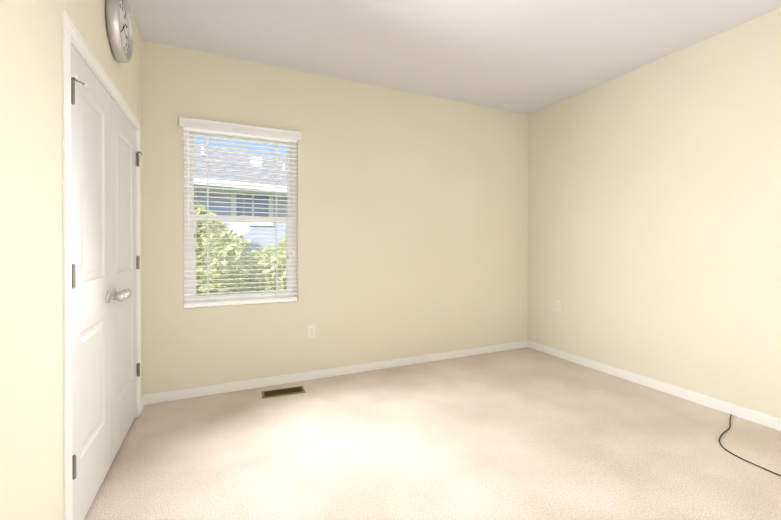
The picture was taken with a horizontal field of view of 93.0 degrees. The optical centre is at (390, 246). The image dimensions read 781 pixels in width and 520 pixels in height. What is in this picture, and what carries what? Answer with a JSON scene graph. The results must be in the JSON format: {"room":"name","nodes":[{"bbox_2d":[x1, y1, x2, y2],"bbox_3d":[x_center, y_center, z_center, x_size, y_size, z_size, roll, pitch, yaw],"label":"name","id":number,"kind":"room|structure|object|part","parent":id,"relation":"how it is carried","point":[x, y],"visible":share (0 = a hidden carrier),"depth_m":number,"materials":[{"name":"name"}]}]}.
{"room":"empty bedroom","nodes":[
{"label":"empty bedroom","id":0,"kind":"room"},
{"bbox_2d":[0,0,142,519],"bbox_3d":[-1.490,-0.177,1.829,0.120,2.740,2.054,0,0,-25],"label":"wall","id":1,"kind":"structure","parent":0,"point":[31,332],"depth_m":1.18,"materials":[{"name":"paint"}]},
{"bbox_2d":[72,264,75,288],"bbox_3d":[-1.256,0.115,1.445,0.046,0.098,0.014,0,0,-25],"label":"closet doors hinge","id":2,"kind":"object","parent":1,"relation":"attached to","point":[73,276],"visible":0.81,"depth_m":1.45,"materials":[{"name":"silver metal"}]},
{"bbox_2d":[72,454,75,479],"bbox_3d":[-1.256,0.864,1.448,0.046,0.098,0.014,0,0,-25],"label":"closet doors hinge","id":3,"kind":"object","parent":1,"relation":"attached to","point":[74,466],"visible":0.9,"depth_m":1.45,"materials":[{"name":"silver metal"}]},
{"bbox_2d":[71,74,87,104],"bbox_3d":[-1.246,-0.610,1.453,0.074,0.107,0.086,0,0,-25],"label":"closet doors hinge","id":4,"kind":"object","parent":1,"relation":"attached to","point":[73,79],"visible":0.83,"depth_m":1.45,"materials":[{"name":"silver metal"}]},
{"bbox_2d":[71,44,111,519],"bbox_3d":[-1.395,0.182,1.714,0.035,1.978,0.596,0,0,-25],"label":"door","id":5,"kind":"structure","parent":1,"relation":"in","point":[91,256],"depth_m":1.69,"materials":[{"name":"white paint"}]},
{"bbox_2d":[106,291,126,302],"bbox_3d":[-1.441,0.262,1.955,0.080,0.066,0.066,0,0,-25],"label":"handle","id":6,"kind":"object","parent":5,"relation":"attached to","point":[120,296],"visible":1,"depth_m":1.94,"materials":[{"name":"grey metal"}]},
{"bbox_2d":[62,8,140,519],"bbox_3d":[-1.559,0.152,1.997,0.133,2.080,1.406,0,0,-25],"label":"door frame","id":7,"kind":"structure","parent":1,"relation":"attached to","point":[70,30],"depth_m":1.41,"materials":[{"name":"white paint"}]},
{"bbox_2d":[105,0,132,62],"bbox_3d":[-1.493,-1.213,2.048,0.059,0.360,0.360,0,0,-25],"label":"clock","id":8,"kind":"object","parent":1,"relation":"attached to","point":[119,26],"visible":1,"depth_m":1.99,"materials":[{"name":"silver metal"}]},
{"bbox_3d":[-1.468,-1.213,2.060,0.004,0.308,0.308,0,0,-25],"label":"glass","id":9,"kind":"part","parent":8,"relation":"part of","materials":[{"name":"glass"}]},
{"bbox_2d":[110,97,142,461],"bbox_3d":[-1.641,0.180,2.312,0.084,1.978,0.690,0,0,-25],"label":"closet doors","id":10,"kind":"structure","parent":1,"relation":"in","point":[123,276],"depth_m":2.25,"materials":[{"name":"white paint"}]},
{"bbox_2d":[113,288,131,299],"bbox_3d":[-1.492,0.262,2.068,0.080,0.066,0.066,0,0,-25],"label":"handle","id":11,"kind":"object","parent":10,"relation":"attached to","point":[127,291],"visible":0.56,"depth_m":2.06,"materials":[{"name":"grey metal"}]},
{"bbox_3d":[-1.777,0.110,2.587,0.046,0.098,0.014,0,0,-25],"label":"closet doors hinge","id":12,"kind":"part","parent":10,"relation":"part of","materials":[{"name":"grey metal"}]},
{"bbox_3d":[-1.777,0.860,2.590,0.046,0.098,0.014,0,0,-25],"label":"closet doors hinge","id":13,"kind":"part","parent":10,"relation":"part of","materials":[{"name":"grey metal"}]},
{"bbox_3d":[-1.762,-0.615,2.586,0.074,0.107,0.086,0,0,-25],"label":"closet doors hinge","id":14,"kind":"part","parent":10,"relation":"part of","materials":[{"name":"grey metal"}]},
{"bbox_2d":[141,395,144,411],"bbox_3d":[-1.825,1.150,2.728,0.013,0.078,0.125,0,0,-25],"label":"baseboard","id":15,"kind":"structure","parent":1,"relation":"attached to","point":[142,402],"depth_m":2.72,"materials":[{"name":"white paint"}]},
{"bbox_2d":[142,40,527,394],"bbox_3d":[-0.606,-0.184,3.449,5.073,2.740,0.160,0,0,-25],"label":"wall","id":16,"kind":"structure","parent":0,"point":[412,224],"depth_m":3.46,"materials":[{"name":"paint"}]},
{"bbox_2d":[184,131,295,303],"bbox_3d":[-1.266,-0.248,3.187,0.890,1.465,0.070,0,0,-25],"label":"window unit","id":17,"kind":"structure","parent":16,"relation":"in","point":[193,257],"depth_m":3.15,"materials":[{"name":"white plastic"}]},
{"bbox_2d":[179,116,300,307],"bbox_3d":[-1.225,-0.263,3.099,0.931,1.487,0.100,0,0,-25],"label":"window blind","id":18,"kind":"object","parent":17,"relation":"attached to","point":[195,125],"visible":0.92,"depth_m":3.09,"materials":[{"name":"white plastic"}]},
{"bbox_2d":[308,325,315,337],"bbox_3d":[-0.705,0.757,3.316,0.070,0.115,0.008,0,0,-25],"label":"electrical outlet","id":19,"kind":"object","parent":16,"relation":"attached to","point":[311,331],"visible":1,"depth_m":3.31,"materials":[{"name":"white plastic"}]},
{"bbox_2d":[144,340,527,404],"bbox_3d":[-0.116,1.147,3.583,3.833,0.078,0.013,0,0,-25],"label":"baseboard","id":20,"kind":"structure","parent":16,"relation":"attached to","point":[165,396],"depth_m":3.32,"materials":[{"name":"white paint"}]},
{"bbox_2d":[84,347,780,519],"bbox_3d":[0.299,1.254,1.470,5.073,0.120,4.523,0,0,-25],"label":"floor","id":21,"kind":"structure","parent":0,"point":[527,433],"depth_m":2.15,"materials":[{"name":"carpet"}]},
{"bbox_2d":[261,386,305,398],"bbox_3d":[-0.874,1.184,3.027,0.335,0.006,0.145,0,0,-22],"label":"floor vent","id":22,"kind":"object","parent":21,"relation":"in","point":[282,392],"visible":0.98,"depth_m":3.02,"materials":[{"name":"gold metal"}]},
{"bbox_2d":[719,414,780,475],"bbox_3d":[2.294,1.187,1.463,1.165,0.013,2.016,0,0,-25],"label":"cord","id":23,"kind":"object","parent":21,"relation":"on","point":[736,455],"visible":1,"depth_m":2.14,"materials":[{"name":"grey plastic"}]},
{"bbox_2d":[127,0,780,114],"bbox_3d":[0.299,-1.606,1.459,5.073,0.120,4.523,0,0,-25],"label":"ceiling","id":24,"kind":"structure","parent":0,"point":[527,57],"depth_m":2.73,"materials":[{"name":"white paint"}]},
{"bbox_2d":[528,8,780,418],"bbox_3d":[2.585,-0.179,2.420,0.120,2.740,4.363,0,0,-25],"label":"wall","id":25,"kind":"structure","parent":0,"point":[654,220],"depth_m":2.98,"materials":[{"name":"paint"}]},
{"bbox_2d":[556,300,561,310],"bbox_3d":[1.804,0.629,3.981,0.008,0.115,0.070,0,0,-25],"label":"electrical outlet","id":26,"kind":"object","parent":25,"relation":"attached to","point":[558,305],"visible":1,"depth_m":3.97,"materials":[{"name":"white plastic"}]},
{"bbox_2d":[528,341,780,430],"bbox_3d":[2.503,1.151,2.446,0.013,0.078,4.230,0,0,-25],"label":"baseboard","id":27,"kind":"structure","parent":25,"relation":"attached to","point":[744,413],"depth_m":2.97,"materials":[{"name":"white paint"}]},
{"label":"outside","id":28,"kind":"structure","parent":0,"visible":0},
{"bbox_3d":[-11.419,1.731,29.772,85.000,0.200,56.297,0,0,-25],"label":"ground","id":29,"kind":"structure","parent":28,"visible":0},
{"bbox_2d":[194,144,285,252],"bbox_3d":[-6.444,-0.513,9.453,17.900,4.650,4.430,0,0,-36],"label":"house","id":30,"kind":"structure","parent":29,"relation":"on","point":[266,242],"depth_m":9.49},
{"bbox_2d":[194,202,285,294],"bbox_3d":[-2.419,0.496,6.498,6.365,2.457,2.414,0,0,-25],"label":"trees","id":31,"kind":"object","parent":29,"relation":"on","point":[239,252],"depth_m":5.51,"materials":[{"name":"green plant"}]}
]}

